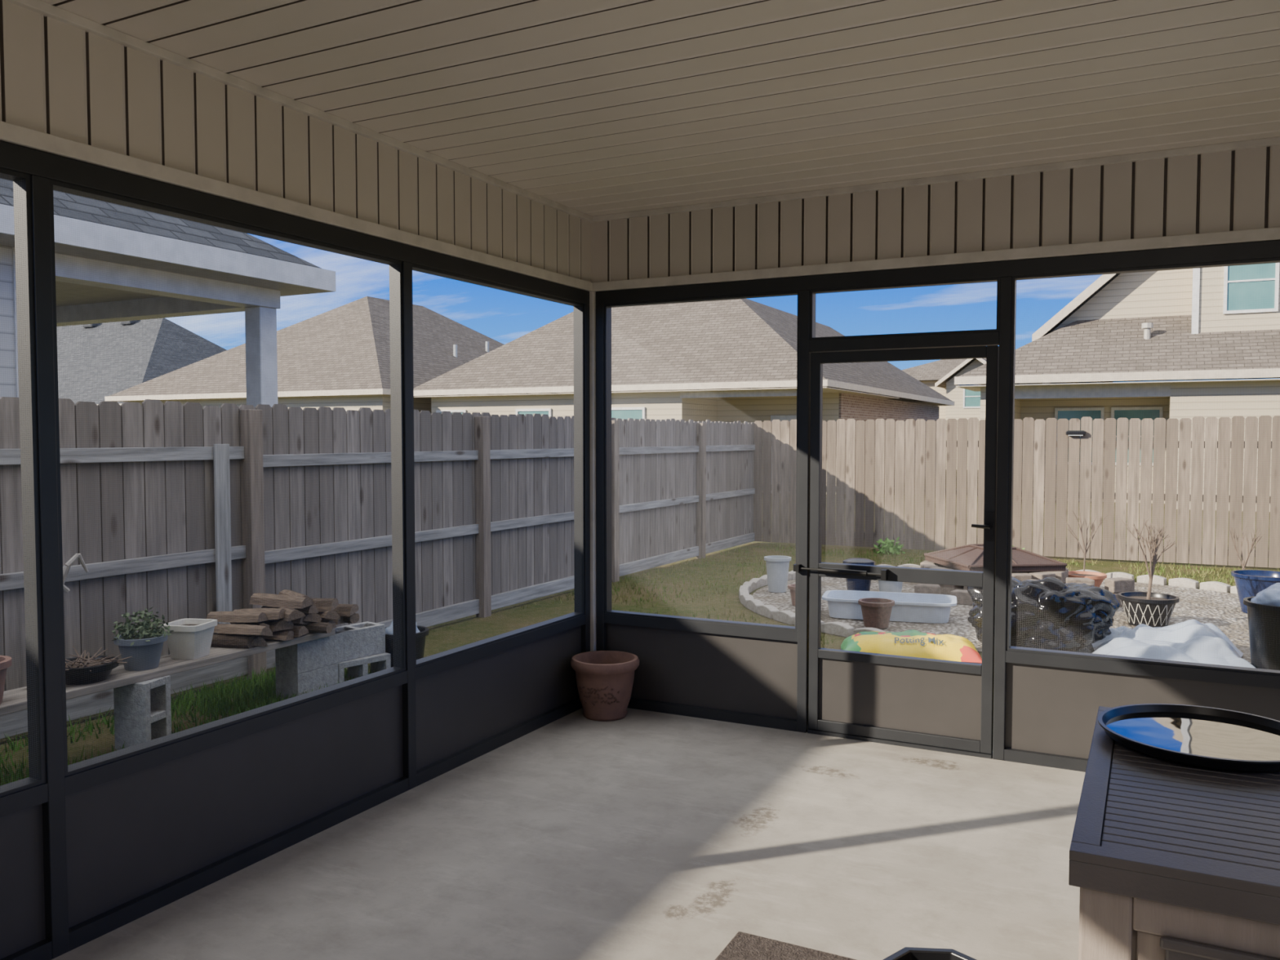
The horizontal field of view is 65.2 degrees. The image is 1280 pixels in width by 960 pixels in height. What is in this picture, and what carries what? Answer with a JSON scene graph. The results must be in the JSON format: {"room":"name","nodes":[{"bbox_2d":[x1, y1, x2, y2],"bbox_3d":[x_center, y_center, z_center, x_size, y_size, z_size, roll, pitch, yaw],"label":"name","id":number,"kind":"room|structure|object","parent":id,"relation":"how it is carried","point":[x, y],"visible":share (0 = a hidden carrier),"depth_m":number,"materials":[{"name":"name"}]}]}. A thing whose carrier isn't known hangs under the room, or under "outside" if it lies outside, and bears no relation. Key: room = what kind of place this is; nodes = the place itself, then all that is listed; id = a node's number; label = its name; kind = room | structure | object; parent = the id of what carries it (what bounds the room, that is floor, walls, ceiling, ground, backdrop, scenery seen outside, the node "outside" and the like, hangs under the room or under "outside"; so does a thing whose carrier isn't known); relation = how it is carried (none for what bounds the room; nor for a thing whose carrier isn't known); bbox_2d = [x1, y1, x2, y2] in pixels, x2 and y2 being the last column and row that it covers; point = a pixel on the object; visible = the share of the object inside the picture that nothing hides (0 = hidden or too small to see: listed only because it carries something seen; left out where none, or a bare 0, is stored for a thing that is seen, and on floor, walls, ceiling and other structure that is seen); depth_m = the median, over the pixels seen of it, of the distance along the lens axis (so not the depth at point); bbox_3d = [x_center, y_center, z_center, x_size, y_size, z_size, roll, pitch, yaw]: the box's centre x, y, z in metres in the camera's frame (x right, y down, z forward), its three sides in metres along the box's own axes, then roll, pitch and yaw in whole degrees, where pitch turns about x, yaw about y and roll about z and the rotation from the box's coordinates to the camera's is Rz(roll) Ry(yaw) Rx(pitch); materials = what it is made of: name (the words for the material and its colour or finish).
{"room":"screened porch","nodes":[
{"label":"screened porch","id":0,"kind":"room"},
{"bbox_2d":[114,631,168,671],"bbox_3d":[-2.630,0.905,5.275,0.254,0.170,0.254,1,3,27],"label":"pot","id":1,"kind":"object","parent":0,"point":[160,637],"depth_m":5.20,"materials":[{"name":"blue plastic"}]},
{"bbox_2d":[0,0,591,282],"bbox_3d":[-1.802,-1.196,2.917,0.149,0.485,6.630,1,3,27],"label":"wall","id":2,"kind":"structure","parent":0,"point":[58,78],"depth_m":3.54,"materials":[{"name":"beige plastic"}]},
{"bbox_2d":[0,167,52,959],"bbox_3d":[-2.131,0.303,2.241,0.072,2.300,1.558,1,3,27],"label":"window","id":3,"kind":"structure","parent":2,"relation":"in","point":[22,898],"depth_m":2.90,"materials":[{"name":"brown metal"}]},
{"bbox_2d":[30,174,69,959],"bbox_3d":[-1.764,0.271,2.956,0.076,2.300,0.052,1,3,27],"label":"post","id":4,"kind":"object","parent":2,"relation":"attached to","point":[54,816],"depth_m":2.94,"materials":[{"name":"brown metal"}]},
{"bbox_2d":[49,179,408,951],"bbox_3d":[-1.399,0.240,3.665,0.072,2.300,1.543,1,3,27],"label":"screen panel","id":5,"kind":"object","parent":2,"relation":"in","point":[151,824],"depth_m":3.53,"materials":[{"name":"brown metal"}]},
{"bbox_2d":[0,140,589,304],"bbox_3d":[-1.798,-0.912,2.837,0.076,0.074,6.468,1,3,27],"label":"beam","id":6,"kind":"structure","parent":2,"relation":"attached to","point":[13,157],"depth_m":3.54,"materials":[{"name":"brown metal"}]},
{"bbox_2d":[0,120,592,291],"bbox_3d":[-1.759,-0.975,2.840,0.035,0.050,6.515,1,3,27],"label":"trim","id":7,"kind":"structure","parent":2,"relation":"attached to","point":[9,132],"depth_m":3.53,"materials":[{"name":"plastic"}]},
{"bbox_2d":[4,0,593,222],"bbox_3d":[-1.760,-1.359,2.824,0.033,0.030,6.515,1,3,27],"label":"trim","id":8,"kind":"structure","parent":2,"relation":"attached to","point":[39,6],"depth_m":3.57,"materials":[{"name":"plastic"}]},
{"bbox_2d":[402,261,416,790],"bbox_3d":[-1.034,0.209,4.373,0.076,2.300,0.052,1,3,27],"label":"trim","id":9,"kind":"structure","parent":2,"relation":"attached to","point":[409,732],"depth_m":4.36,"materials":[{"name":"brown metal"}]},
{"bbox_2d":[411,263,585,786],"bbox_3d":[-0.683,0.180,5.056,0.072,2.300,1.485,1,3,27],"label":"screen panel","id":10,"kind":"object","parent":2,"relation":"in","point":[473,700],"depth_m":5.00,"materials":[{"name":"brown metal"}]},
{"bbox_2d":[589,291,596,651],"bbox_3d":[-0.285,0.110,5.795,0.090,2.375,0.090,1,3,27],"label":"trim","id":11,"kind":"structure","parent":2,"relation":"attached to","point":[592,294],"depth_m":5.73,"materials":[{"name":"plastic"}]},
{"bbox_2d":[595,304,606,650],"bbox_3d":[-0.213,0.148,5.777,0.052,2.300,0.076,1,3,27],"label":"trim","id":12,"kind":"structure","parent":2,"relation":"attached to","point":[601,626],"depth_m":5.74,"materials":[{"name":"brown metal"}]},
{"bbox_2d":[51,707,1085,959],"bbox_3d":[0.695,1.544,1.764,5.753,0.140,6.650,1,3,27],"label":"floor","id":13,"kind":"structure","parent":0,"point":[642,834],"depth_m":3.64,"materials":[{"name":"concrete"}]},
{"bbox_2d":[570,650,639,721],"bbox_3d":[-0.194,1.146,5.552,0.384,0.325,0.384,1,3,27],"label":"terracotta pot","id":14,"kind":"object","parent":13,"relation":"on","point":[604,678],"visible":1,"depth_m":5.43,"materials":[{"name":"ceramic"}]},
{"bbox_2d":[715,931,856,959],"bbox_3d":[0.337,1.428,2.646,0.480,0.014,0.800,1,3,27],"label":"door mat","id":15,"kind":"object","parent":13,"relation":"on","point":[743,946],"visible":1,"depth_m":2.98,"materials":[{"name":"carpet"}]},
{"bbox_2d":[882,946,977,959],"bbox_3d":[0.724,1.321,2.409,0.286,0.250,0.286,-2,3,-40],"label":"planter","id":16,"kind":"object","parent":13,"relation":"on","point":[906,953],"visible":1,"depth_m":2.52,"materials":[{"name":"black plastic"}]},
{"bbox_2d":[1068,706,1279,959],"bbox_3d":[1.469,1.096,2.494,0.660,0.692,1.250,1,3,27],"label":"box","id":17,"kind":"object","parent":13,"relation":"on","point":[1169,860],"visible":0.8,"depth_m":2.07,"materials":[{"name":"plastic"}]},
{"bbox_2d":[1097,703,1279,772],"bbox_3d":[1.578,0.716,2.787,0.550,0.040,0.550,1,3,27],"label":"round tray","id":18,"kind":"object","parent":17,"relation":"on","point":[1193,735],"visible":1,"depth_m":2.80,"materials":[{"name":"black plastic"}]},
{"bbox_2d":[0,477,1279,785],"bbox_3d":[22.855,-0.291,44.500,240.000,0.001,220.000,1,3,27],"label":"ground","id":19,"kind":"structure","parent":0,"point":[521,620],"depth_m":10.07,"materials":[{"name":"plant"}]},
{"bbox_2d":[56,318,226,405],"bbox_3d":[-29.349,-4.796,55.403,22.060,8.050,13.060,1,3,27],"label":"neighboring house","id":20,"kind":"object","parent":19,"relation":"on","point":[75,389],"visible":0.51,"depth_m":50.96,"materials":[{"name":"grey"}]},
{"bbox_2d":[113,675,171,751],"bbox_3d":[-2.591,1.229,5.213,0.190,0.390,0.190,1,3,13],"label":"cinder block","id":21,"kind":"object","parent":19,"relation":"on","point":[151,689],"visible":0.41,"depth_m":5.13,"materials":[{"name":"concrete"}]},
{"bbox_2d":[0,628,335,715],"bbox_3d":[-2.710,1.016,5.146,0.280,0.040,2.850,1,3,27],"label":"plank","id":22,"kind":"object","parent":21,"relation":"on","point":[273,645],"visible":0.44,"depth_m":5.25,"materials":[{"name":"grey wood"}]},
{"bbox_2d":[0,655,12,704],"bbox_3d":[-3.000,0.922,4.532,0.264,0.200,0.264,1,3,27],"label":"terracotta pot","id":23,"kind":"object","parent":22,"relation":"on","point":[3,664],"visible":0.94,"depth_m":4.54,"materials":[{"name":"ceramic"}]},
{"bbox_2d":[62,553,88,592],"bbox_3d":[-2.762,0.684,4.808,0.090,0.665,0.208,2,3,33],"label":"branch","id":24,"kind":"object","parent":22,"relation":"on","point":[77,556],"visible":0.3,"depth_m":4.78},
{"bbox_2d":[65,645,132,684],"bbox_3d":[-2.796,0.932,4.976,0.418,0.141,0.396,1,3,27],"label":"bowl planter","id":25,"kind":"object","parent":22,"relation":"on","point":[83,667],"visible":0.77,"depth_m":4.94,"materials":[{"name":"black plastic"}]},
{"bbox_2d":[111,606,173,671],"bbox_3d":[-2.638,0.832,5.282,0.296,0.316,0.316,1,3,27],"label":"potted herb","id":26,"kind":"object","parent":22,"relation":"on","point":[159,637],"visible":0.87,"depth_m":5.21,"materials":[{"name":"green plant"}]},
{"bbox_2d":[161,617,217,659],"bbox_3d":[-2.493,0.883,5.541,0.222,0.190,0.222,0,3,10],"label":"square pot","id":27,"kind":"object","parent":22,"relation":"on","point":[177,627],"visible":0.9,"depth_m":5.46,"materials":[{"name":"plastic"}]},
{"bbox_2d":[210,633,254,648],"bbox_3d":[-2.418,0.932,5.811,0.361,0.078,0.092,1,3,12],"label":"log","id":28,"kind":"object","parent":22,"relation":"on","point":[242,642],"visible":0.58,"depth_m":5.76,"materials":[{"name":"brown wood"}]},
{"bbox_2d":[217,632,267,646],"bbox_3d":[-2.358,0.932,5.917,0.375,0.080,0.113,2,3,38],"label":"log","id":29,"kind":"object","parent":22,"relation":"on","point":[258,640],"visible":0.28,"depth_m":5.81,"materials":[{"name":"brown wood"}]},
{"bbox_2d":[213,623,272,635],"bbox_3d":[-2.322,0.873,5.807,0.377,0.073,0.109,1,3,20],"label":"log","id":30,"kind":"object","parent":29,"relation":"on","point":[249,629],"visible":0.91,"depth_m":5.76,"materials":[{"name":"brown wood"}]},
{"bbox_2d":[255,630,293,640],"bbox_3d":[-2.242,0.928,6.005,0.297,0.072,0.126,0,3,6],"label":"log","id":31,"kind":"object","parent":22,"relation":"on","point":[286,633],"visible":0.35,"depth_m":5.95,"materials":[{"name":"brown wood"}]},
{"bbox_2d":[230,622,269,626],"bbox_3d":[-2.324,0.863,5.960,0.335,0.087,0.093,2,3,42],"label":"log","id":32,"kind":"object","parent":31,"relation":"on","point":[234,623],"visible":0.19,"depth_m":5.88,"materials":[{"name":"brown wood"}]},
{"bbox_2d":[206,611,268,622],"bbox_3d":[-2.376,0.803,5.893,0.335,0.066,0.117,0,3,10],"label":"log","id":33,"kind":"object","parent":32,"relation":"on","point":[260,616],"visible":0.88,"depth_m":5.85,"materials":[{"name":"brown wood"}]},
{"bbox_2d":[233,608,285,619],"bbox_3d":[-2.280,0.798,5.989,0.317,0.072,0.123,0,3,11],"label":"log","id":34,"kind":"object","parent":32,"relation":"on","point":[268,611],"visible":0.54,"depth_m":5.94,"materials":[{"name":"brown wood"}]},
{"bbox_2d":[261,618,293,631],"bbox_3d":[-2.235,0.861,6.054,0.286,0.065,0.141,2,4,39],"label":"log","id":35,"kind":"object","parent":31,"relation":"on","point":[272,624],"visible":0.36,"depth_m":5.96,"materials":[{"name":"brown wood"}]},
{"bbox_2d":[261,605,306,621],"bbox_3d":[-2.176,0.799,6.085,0.357,0.069,0.115,2,3,43],"label":"log","id":36,"kind":"object","parent":35,"relation":"on","point":[291,616],"visible":0.48,"depth_m":5.97,"materials":[{"name":"brown wood"}]},
{"bbox_2d":[249,592,312,608],"bbox_3d":[-2.196,0.734,6.116,0.358,0.076,0.126,1,3,13],"label":"log","id":37,"kind":"object","parent":36,"relation":"on","point":[264,597],"visible":0.95,"depth_m":6.07,"materials":[{"name":"brown wood"}]},
{"bbox_2d":[284,625,309,637],"bbox_3d":[-2.183,0.918,6.122,0.275,0.068,0.121,1,3,12],"label":"log","id":38,"kind":"object","parent":22,"relation":"on","point":[299,628],"visible":0.28,"depth_m":6.07,"materials":[{"name":"brown wood"}]},
{"bbox_2d":[293,622,332,633],"bbox_3d":[-2.107,0.914,6.226,0.385,0.071,0.085,1,3,13],"label":"log","id":39,"kind":"object","parent":22,"relation":"on","point":[310,627],"visible":0.42,"depth_m":6.17,"materials":[{"name":"brown wood"}]},
{"bbox_2d":[308,618,336,628],"bbox_3d":[-2.080,0.908,6.353,0.272,0.067,0.120,1,3,17],"label":"log","id":40,"kind":"object","parent":22,"relation":"on","point":[332,622],"visible":0.14,"depth_m":6.32,"materials":[{"name":"brown wood"}]},
{"bbox_2d":[302,613,321,622],"bbox_3d":[-2.116,0.852,6.280,0.126,0.074,0.284,-2,3,-42],"label":"log","id":41,"kind":"object","parent":40,"relation":"on","point":[313,615],"visible":0.33,"depth_m":6.18,"materials":[{"name":"brown wood"}]},
{"bbox_2d":[311,598,338,612],"bbox_3d":[-2.120,0.789,6.342,0.385,0.080,0.137,0,3,5],"label":"log","id":42,"kind":"object","parent":41,"relation":"on","point":[333,602],"visible":0.38,"depth_m":6.29,"materials":[{"name":"brown wood"}]},
{"bbox_2d":[321,615,345,624],"bbox_3d":[-2.067,0.901,6.489,0.274,0.068,0.120,0,3,8],"label":"log","id":43,"kind":"object","parent":22,"relation":"on","point":[339,621],"visible":0.17,"depth_m":6.44,"materials":[{"name":"brown wood"}]},
{"bbox_2d":[333,604,358,616],"bbox_3d":[-2.019,0.843,6.524,0.350,0.075,0.117,1,3,15],"label":"log","id":44,"kind":"object","parent":43,"relation":"on","point":[349,609],"visible":0.34,"depth_m":6.46,"materials":[{"name":"brown wood"}]},
{"bbox_2d":[0,177,336,407],"bbox_3d":[-10.108,-1.625,4.769,10.060,6.130,13.420,1,3,27],"label":"neighboring house","id":45,"kind":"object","parent":19,"relation":"on","point":[281,260],"visible":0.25,"depth_m":7.46,"materials":[{"name":"grey"}]},
{"bbox_2d":[0,663,384,786],"bbox_3d":[-2.280,1.388,4.865,2.406,0.102,4.130,1,3,27],"label":"grass","id":46,"kind":"structure","parent":19,"relation":"on","point":[264,696],"depth_m":6.02,"materials":[{"name":"plant"}]},
{"bbox_2d":[104,296,503,413],"bbox_3d":[-9.901,-3.692,40.720,13.110,7.126,16.460,1,3,27],"label":"neighboring house","id":47,"kind":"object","parent":19,"relation":"on","point":[291,389],"visible":0.26,"depth_m":35.30,"materials":[{"name":"beige"}]},
{"bbox_2d":[275,662,338,699],"bbox_3d":[-2.095,1.279,6.355,0.190,0.190,0.390,1,3,27],"label":"cinder block","id":48,"kind":"object","parent":19,"relation":"on","point":[330,670],"visible":0.38,"depth_m":6.21,"materials":[{"name":"concrete"}]},
{"bbox_2d":[275,631,343,674],"bbox_3d":[-2.095,1.088,6.347,0.190,0.190,0.390,1,3,27],"label":"cinder block","id":49,"kind":"object","parent":48,"relation":"on","point":[279,658],"visible":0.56,"depth_m":6.22,"materials":[{"name":"concrete"}]},
{"bbox_2d":[338,652,391,683],"bbox_3d":[-1.877,1.266,6.648,0.190,0.190,0.390,2,3,42],"label":"cinder block","id":50,"kind":"object","parent":19,"relation":"on","point":[380,661],"visible":0.45,"depth_m":6.62,"materials":[{"name":"concrete"}]},
{"bbox_2d":[333,621,385,661],"bbox_3d":[-1.913,1.075,6.658,0.190,0.190,0.390,2,3,37],"label":"cinder block","id":51,"kind":"object","parent":50,"relation":"on","point":[368,646],"visible":0.61,"depth_m":6.63,"materials":[{"name":"concrete"}]},
{"bbox_2d":[0,396,755,738],"bbox_3d":[-2.208,0.401,7.658,0.116,1.930,17.560,1,3,27],"label":"wooden fence","id":52,"kind":"object","parent":19,"relation":"on","point":[677,437],"visible":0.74,"depth_m":7.42,"materials":[{"name":"brown wood"}]},
{"bbox_2d":[385,621,428,667],"bbox_3d":[-1.641,1.152,6.927,0.354,0.394,0.354,1,3,27],"label":"bucket","id":53,"kind":"object","parent":19,"relation":"on","point":[389,642],"visible":0.27,"depth_m":6.85,"materials":[{"name":"black plastic"}]},
{"bbox_2d":[413,298,954,487],"bbox_3d":[2.813,-2.904,36.184,13.500,5.946,17.960,1,3,27],"label":"neighboring house","id":54,"kind":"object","parent":19,"relation":"on","point":[918,390],"visible":0.34,"depth_m":29.40,"materials":[{"name":"beige"}]},
{"bbox_2d":[757,604,778,618],"bbox_3d":[1.177,1.201,9.176,0.090,0.099,0.285,-1,3,-19],"label":"edging stone","id":55,"kind":"object","parent":19,"relation":"on","point":[764,607],"visible":0.81,"depth_m":9.12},
{"bbox_2d":[773,610,795,625],"bbox_3d":[1.297,1.214,8.882,0.090,0.099,0.285,-1,3,-26],"label":"edging stone","id":56,"kind":"object","parent":19,"relation":"on","point":[786,616],"visible":0.77,"depth_m":8.83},
{"bbox_2d":[821,622,853,637],"bbox_3d":[1.645,1.238,8.331,0.090,0.099,0.285,-2,3,-39],"label":"edging stone","id":57,"kind":"object","parent":19,"relation":"on","point":[832,625],"visible":0.82,"depth_m":8.28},
{"bbox_2d":[871,536,904,554],"bbox_3d":[3.512,0.946,14.109,0.453,0.299,0.392,-2,3,-34],"label":"weed","id":58,"kind":"object","parent":19,"relation":"on","point":[887,542],"visible":0.89,"depth_m":14.05,"materials":[{"name":"green plant"}]},
{"bbox_2d":[840,629,982,663],"bbox_3d":[2.042,1.231,7.580,1.025,0.168,0.552,1,3,13],"label":"bag","id":59,"kind":"object","parent":19,"relation":"on","point":[956,649],"visible":0.72,"depth_m":7.41,"materials":[{"name":"plastic"}]},
{"bbox_2d":[752,576,1251,663],"bbox_3d":[3.796,1.210,9.636,5.500,0.018,4.700,1,3,27],"label":"gravel bed","id":60,"kind":"object","parent":19,"relation":"on","point":[824,612],"visible":0.18,"depth_m":9.20,"materials":[{"name":"gravel"}]},
{"bbox_2d":[764,555,791,592],"bbox_3d":[1.449,0.992,10.530,0.284,0.360,0.284,1,3,27],"label":"pot","id":61,"kind":"object","parent":60,"relation":"on","point":[778,588],"visible":0.88,"depth_m":10.44,"materials":[{"name":"grey plastic"}]},
{"bbox_2d":[842,557,875,591],"bbox_3d":[2.242,0.989,10.256,0.324,0.370,0.324,1,3,27],"label":"glazed pot","id":62,"kind":"object","parent":60,"relation":"on","point":[861,561],"visible":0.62,"depth_m":10.15,"materials":[{"name":"ceramic"}]},
{"bbox_2d":[857,597,894,628],"bbox_3d":[2.017,1.139,8.533,0.304,0.220,0.304,1,3,27],"label":"terracotta pot","id":63,"kind":"object","parent":60,"relation":"on","point":[886,610],"visible":0.87,"depth_m":8.44,"materials":[{"name":"ceramic"}]},
{"bbox_2d":[822,590,956,622],"bbox_3d":[2.246,1.140,9.023,1.165,0.175,0.562,1,3,17],"label":"tub","id":64,"kind":"object","parent":60,"relation":"on","point":[903,596],"visible":0.66,"depth_m":8.88,"materials":[{"name":"plastic"}]},
{"bbox_2d":[878,580,902,592],"bbox_3d":[2.507,1.054,10.010,0.284,0.260,0.284,1,3,27],"label":"pot","id":65,"kind":"object","parent":60,"relation":"on","point":[888,585],"visible":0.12,"depth_m":9.91,"materials":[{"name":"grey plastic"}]},
{"bbox_2d":[914,583,940,594],"bbox_3d":[2.906,1.119,10.089,0.255,0.125,0.150,1,3,21],"label":"block","id":66,"kind":"object","parent":60,"relation":"on","point":[924,588],"visible":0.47,"depth_m":10.03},
{"bbox_2d":[939,584,963,595],"bbox_3d":[3.185,1.111,10.259,0.150,0.125,0.255,-2,3,-33],"label":"block","id":67,"kind":"object","parent":60,"relation":"on","point":[943,588],"visible":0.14,"depth_m":10.19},
{"bbox_2d":[950,589,973,605],"bbox_3d":[3.148,1.136,9.684,0.255,0.125,0.150,1,3,27],"label":"block","id":68,"kind":"object","parent":60,"relation":"on","point":[961,592],"visible":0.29,"depth_m":9.63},
{"bbox_2d":[967,576,1119,653],"bbox_3d":[3.085,1.007,7.657,1.106,0.560,0.617,1,3,14],"label":"trash bag","id":69,"kind":"object","parent":60,"relation":"on","point":[1047,580],"visible":0.64,"depth_m":7.44,"materials":[{"name":"black"}]},
{"bbox_2d":[1061,508,1107,571],"bbox_3d":[5.036,0.728,11.337,0.432,0.836,0.246,0,3,-5],"label":"bare sapling","id":70,"kind":"object","parent":60,"relation":"on","point":[1084,552],"visible":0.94,"depth_m":11.29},
{"bbox_2d":[1068,570,1106,586],"bbox_3d":[4.637,1.071,10.435,0.424,0.190,0.424,1,3,27],"label":"terracotta bowl","id":71,"kind":"object","parent":60,"relation":"on","point":[1089,574],"visible":0.5,"depth_m":10.34,"materials":[{"name":"ceramic"}]},
{"bbox_2d":[1114,592,1122,605],"bbox_3d":[4.605,1.138,9.632,0.255,0.125,0.150,-1,3,-19],"label":"block","id":72,"kind":"object","parent":60,"relation":"on","point":[1116,593],"visible":0.1,"depth_m":9.54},
{"bbox_2d":[1104,577,1134,593],"bbox_3d":[4.605,1.012,9.627,0.255,0.125,0.150,-1,3,-19],"label":"block","id":73,"kind":"object","parent":72,"relation":"on","point":[1117,582],"visible":0.74,"depth_m":9.56,"materials":[{"name":"concrete"}]},
{"bbox_2d":[1117,519,1179,627],"bbox_3d":[4.372,0.784,8.592,0.474,0.923,0.479,1,3,27],"label":"potted plant","id":74,"kind":"object","parent":60,"relation":"on","point":[1156,541],"visible":0.93,"depth_m":8.52,"materials":[{"name":"brown plant"}]},
{"bbox_2d":[1092,619,1255,667],"bbox_3d":[3.937,1.171,7.473,1.107,0.244,1.112,1,3,19],"label":"plastic sheeting","id":75,"kind":"object","parent":60,"relation":"on","point":[1175,650],"visible":0.78,"depth_m":7.23,"materials":[{"name":"white"}]},
{"bbox_2d":[1231,569,1279,613],"bbox_3d":[5.741,1.040,9.190,0.544,0.360,0.544,1,3,27],"label":"glazed pot","id":76,"kind":"object","parent":60,"relation":"on","point":[1239,572],"visible":0.62,"depth_m":9.14,"materials":[{"name":"ceramic"}]},
{"bbox_2d":[901,358,1111,461],"bbox_3d":[18.596,-3.815,53.571,12.000,6.250,11.500,1,3,27],"label":"neighboring house","id":77,"kind":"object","parent":19,"relation":"on","point":[933,376],"visible":0.23,"depth_m":49.31,"materials":[{"name":"beige"}]},
{"bbox_2d":[753,415,1279,568],"bbox_3d":[7.587,0.136,12.455,13.106,1.881,0.060,1,3,27],"label":"wooden fence","id":78,"kind":"object","parent":19,"relation":"on","point":[895,455],"visible":0.77,"depth_m":13.47,"materials":[{"name":"wood"}]},
{"bbox_2d":[954,262,1279,511],"bbox_3d":[17.826,-4.124,26.140,16.330,9.260,12.930,1,3,27],"label":"neighboring house","id":79,"kind":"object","parent":19,"relation":"on","point":[1186,402],"visible":0.46,"depth_m":23.23,"materials":[{"name":"beige"}]},
{"bbox_2d":[1137,574,1166,585],"bbox_3d":[5.724,1.113,11.187,0.090,0.099,0.285,-2,4,-45],"label":"edging stone","id":80,"kind":"object","parent":19,"relation":"on","point":[1157,580],"visible":0.85,"depth_m":11.13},
{"bbox_2d":[1168,577,1199,588],"bbox_3d":[5.946,1.124,10.938,0.090,0.099,0.285,-2,3,-39],"label":"edging stone","id":81,"kind":"object","parent":19,"relation":"on","point":[1176,580],"visible":0.88,"depth_m":10.90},
{"bbox_2d":[1200,581,1231,592],"bbox_3d":[6.138,1.136,10.670,0.090,0.099,0.285,-2,3,-32],"label":"edging stone","id":82,"kind":"object","parent":19,"relation":"on","point":[1209,584],"visible":0.91,"depth_m":10.63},
{"bbox_2d":[1229,524,1263,569],"bbox_3d":[6.400,0.832,10.506,0.380,0.701,0.302,-2,3,-40],"label":"bare sapling","id":83,"kind":"object","parent":19,"relation":"on","point":[1242,564],"visible":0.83,"depth_m":10.50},
{"bbox_2d":[1243,582,1279,670],"bbox_3d":[4.473,1.029,6.916,0.524,0.630,0.524,1,3,27],"label":"nursery pot","id":84,"kind":"object","parent":19,"relation":"on","point":[1264,658],"visible":0.9,"depth_m":6.83,"materials":[{"name":"black plastic"}]},
{"bbox_2d":[40,0,1279,216],"bbox_3d":[0.668,-1.343,1.584,5.513,0.054,6.530,1,3,27],"label":"ceiling","id":85,"kind":"structure","parent":0,"point":[593,108],"depth_m":3.46,"materials":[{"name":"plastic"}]},
{"bbox_2d":[591,145,1279,282],"bbox_3d":[2.172,-1.267,4.539,5.733,0.485,0.149,1,3,27],"label":"wall","id":86,"kind":"structure","parent":0,"point":[1239,189],"depth_m":4.79,"materials":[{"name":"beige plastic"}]},
{"bbox_2d":[581,303,590,653],"bbox_3d":[-0.332,0.150,5.739,0.076,2.300,0.052,1,3,27],"label":"trim","id":87,"kind":"structure","parent":86,"relation":"attached to","point":[585,628],"depth_m":5.71,"materials":[{"name":"brown metal"}]},
{"bbox_2d":[604,290,799,731],"bbox_3d":[0.325,0.160,5.501,1.158,2.300,0.072,1,3,27],"label":"window","id":88,"kind":"structure","parent":86,"relation":"in","point":[730,671],"depth_m":5.50,"materials":[{"name":"brown metal"}]},
{"bbox_2d":[796,289,812,733],"bbox_3d":[0.863,0.172,5.224,0.052,2.300,0.076,1,3,27],"label":"trim","id":89,"kind":"structure","parent":86,"relation":"attached to","point":[804,319],"depth_m":5.19,"materials":[{"name":"brown metal"}]},
{"bbox_2d":[793,345,999,758],"bbox_3d":[1.255,0.342,5.000,0.986,1.980,0.123,1,3,27],"label":"door","id":90,"kind":"structure","parent":89,"relation":"attached to","point":[940,705],"depth_m":5.00,"materials":[{"name":"brown metal"}]},
{"bbox_2d":[808,331,999,352],"bbox_3d":[1.299,-0.682,4.963,0.928,0.060,0.076,1,3,27],"label":"door frame","id":91,"kind":"structure","parent":86,"relation":"attached to","point":[990,338],"depth_m":4.92,"materials":[{"name":"brown metal"}]},
{"bbox_2d":[809,276,999,339],"bbox_3d":[1.299,-0.840,4.956,0.928,0.255,0.060,1,3,27],"label":"window","id":92,"kind":"structure","parent":86,"relation":"in","point":[813,293],"depth_m":4.95,"materials":[{"name":"glass"}]},
{"bbox_2d":[592,226,1279,291],"bbox_3d":[2.145,-1.046,4.475,5.413,0.050,0.035,1,3,27],"label":"trim","id":93,"kind":"structure","parent":86,"relation":"attached to","point":[1268,233],"depth_m":4.77,"materials":[{"name":"plastic"}]},
{"bbox_2d":[592,136,1279,222],"bbox_3d":[2.145,-1.431,4.460,5.415,0.030,0.033,1,3,27],"label":"trim","id":94,"kind":"structure","parent":86,"relation":"attached to","point":[1272,141],"depth_m":4.75,"materials":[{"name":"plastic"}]},
{"bbox_2d":[595,240,1279,304],"bbox_3d":[2.188,-0.984,4.492,5.451,0.074,0.076,1,3,27],"label":"beam","id":95,"kind":"structure","parent":86,"relation":"attached to","point":[1263,249],"depth_m":4.78,"materials":[{"name":"brown metal"}]},
{"bbox_2d":[992,275,1012,760],"bbox_3d":[1.734,0.192,4.777,0.052,2.300,0.076,1,3,27],"label":"trim","id":96,"kind":"structure","parent":86,"relation":"attached to","point":[1005,313],"depth_m":4.74,"materials":[{"name":"brown metal"}]},
{"bbox_2d":[1004,257,1279,772],"bbox_3d":[2.439,0.208,4.415,1.533,2.300,0.072,1,3,27],"label":"screen panel","id":97,"kind":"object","parent":86,"relation":"in","point":[1054,698],"depth_m":4.58,"materials":[{"name":"brown metal"}]},
{"bbox_3d":[3.908,1.123,9.979,0.255,0.125,0.150,-1,3,-15],"label":"block","id":98,"kind":"object","parent":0,"visible":0},
{"bbox_2d":[1028,571,1055,579],"bbox_3d":[4.037,0.994,10.022,0.255,0.125,0.150,-1,3,-27],"label":"block","id":99,"kind":"object","parent":98,"relation":"on","point":[1037,575],"visible":0.4,"depth_m":9.97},
{"bbox_3d":[4.101,0.945,11.162,0.255,0.125,0.150,2,3,33],"label":"block","id":100,"kind":"object","parent":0,"visible":0},
{"bbox_2d":[924,543,1067,571],"bbox_3d":[3.740,0.789,10.603,1.076,0.229,1.076,0,3,-8],"label":"fire pit cover","id":101,"kind":"object","parent":100,"relation":"on","point":[962,551],"visible":0.59,"depth_m":10.28,"materials":[{"name":"metal"}]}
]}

